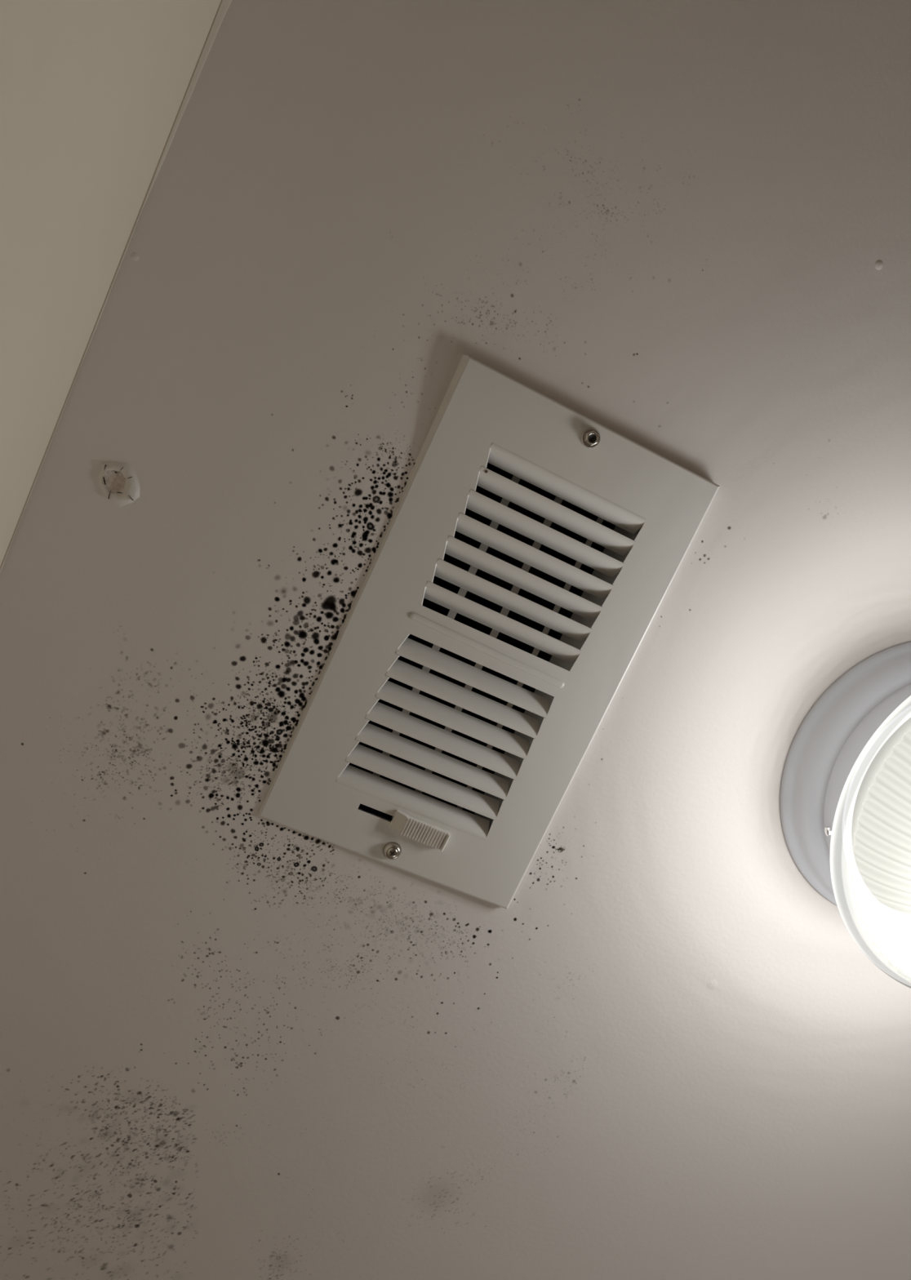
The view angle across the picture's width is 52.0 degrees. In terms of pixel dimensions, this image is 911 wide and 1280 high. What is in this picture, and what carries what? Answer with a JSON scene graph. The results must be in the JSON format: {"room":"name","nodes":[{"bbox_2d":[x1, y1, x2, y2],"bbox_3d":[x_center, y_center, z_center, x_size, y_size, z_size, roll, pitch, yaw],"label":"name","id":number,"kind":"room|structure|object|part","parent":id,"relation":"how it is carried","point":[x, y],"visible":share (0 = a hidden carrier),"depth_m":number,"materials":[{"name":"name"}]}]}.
{"room":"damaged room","nodes":[
{"label":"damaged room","id":0,"kind":"room"},
{"bbox_2d":[0,0,221,566],"bbox_3d":[-0.061,-0.022,-0.606,0.100,2.413,2.651,23,-83,-13],"label":"wall","id":1,"kind":"structure","parent":0,"point":[92,92],"depth_m":0.45,"materials":[{"name":"paint"}]},
{"bbox_2d":[0,0,231,572],"bbox_3d":[-0.222,-0.177,0.569,0.006,0.004,1.700,23,-83,-13],"label":"trim","id":2,"kind":"structure","parent":1,"relation":"attached to","point":[225,4],"depth_m":0.55,"materials":[{"name":"beige paint"}]},
{"bbox_2d":[0,0,910,1279],"bbox_3d":[0.831,0.204,0.819,2.330,0.014,2.650,24,-83,-13],"label":"ceiling","id":3,"kind":"structure","parent":0,"point":[696,1068],"depth_m":0.64,"materials":[{"name":"paint"}]},
{"bbox_2d":[98,462,140,506],"bbox_3d":[-0.212,-0.098,0.587,0.025,0.004,0.029,-14,-76,-6],"label":"plug","id":4,"kind":"object","parent":3,"relation":"attached to","point":[119,483],"visible":1,"depth_m":0.59,"materials":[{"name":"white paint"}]},
{"bbox_2d":[115,1085,177,1226],"bbox_3d":[-0.301,0.417,0.684,0.226,0.001,0.238,5,-79,-10],"label":"mold spots","id":5,"kind":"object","parent":3,"relation":"attached to","point":[136,1225],"depth_m":0.69,"materials":[{"name":"black"}]},
{"bbox_2d":[21,546,294,873],"bbox_3d":[-0.213,-0.004,0.608,0.150,0.001,0.336,24,-83,-13],"label":"mold stain","id":6,"kind":"object","parent":3,"relation":"attached to","point":[108,705],"depth_m":0.62,"materials":[{"name":"black"}]},
{"bbox_2d":[145,391,414,804],"bbox_3d":[-0.122,-0.019,0.619,0.098,0.001,0.312,24,-83,-13],"label":"mold stain","id":7,"kind":"object","parent":3,"relation":"attached to","point":[330,602],"depth_m":0.63,"materials":[{"name":"black"}]},
{"bbox_2d":[140,951,484,1174],"bbox_3d":[-0.120,0.340,0.695,0.334,0.001,0.292,24,-83,-13],"label":"mold stain","id":8,"kind":"object","parent":3,"relation":"attached to","point":[337,1017],"depth_m":0.69,"materials":[{"name":"black"}]},
{"bbox_2d":[201,804,497,981],"bbox_3d":[-0.081,0.206,0.673,0.252,0.001,0.125,24,-83,-13],"label":"mold stain","id":9,"kind":"object","parent":3,"relation":"attached to","point":[240,807],"depth_m":0.65,"materials":[{"name":"black"}]},
{"bbox_2d":[254,355,719,909],"bbox_3d":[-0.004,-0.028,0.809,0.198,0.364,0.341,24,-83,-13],"label":"ceiling vent","id":10,"kind":"object","parent":3,"relation":"in","point":[530,548],"visible":1,"depth_m":0.64,"materials":[{"name":"white metal"}]},
{"bbox_2d":[382,841,401,858],"bbox_3d":[-0.045,0.149,0.662,0.013,0.001,0.013,24,-83,-13],"label":"screw","id":11,"kind":"object","parent":10,"relation":"in","point":[391,850],"depth_m":0.66,"materials":[{"name":"silver metal"}]},
{"bbox_3d":[-0.025,0.135,0.658,0.042,0.008,0.015,24,-83,-13],"label":"lever","id":12,"kind":"part","parent":10,"relation":"part of","materials":[{"name":"white plastic"}]},
{"bbox_3d":[-0.009,-0.009,0.675,0.005,0.022,0.278,24,-83,-13],"label":"damper blade","id":13,"kind":"part","parent":10,"relation":"part of","materials":[{"name":"white metal"}]},
{"bbox_3d":[0.022,0.006,0.677,0.005,0.008,0.278,24,-83,-13],"label":"damper blade","id":14,"kind":"part","parent":10,"relation":"part of","materials":[{"name":"white metal"}]},
{"bbox_3d":[0.053,0.020,0.684,0.004,0.005,0.278,24,-83,-13],"label":"damper blade","id":15,"kind":"part","parent":10,"relation":"part of","materials":[{"name":"white metal"}]},
{"bbox_2d":[513,833,577,928],"bbox_3d":[0.097,0.111,0.680,0.063,0.001,0.297,14,-81,-11],"label":"mold stain","id":16,"kind":"object","parent":3,"relation":"attached to","point":[553,846],"depth_m":0.69,"materials":[{"name":"black"}]},
{"bbox_2d":[779,641,910,988],"bbox_3d":[0.371,0.128,0.637,0.252,0.172,0.252,39,-86,-14],"label":"ceiling light","id":17,"kind":"object","parent":3,"relation":"attached to","point":[845,799],"visible":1,"depth_m":0.62,"materials":[{"name":"silver metal"}]},
{"bbox_3d":[0.373,0.132,0.618,0.252,0.132,0.252,24,-83,-13],"label":"lamp shade","id":18,"kind":"part","parent":17,"relation":"part of","materials":[{"name":"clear glass"}]}
]}

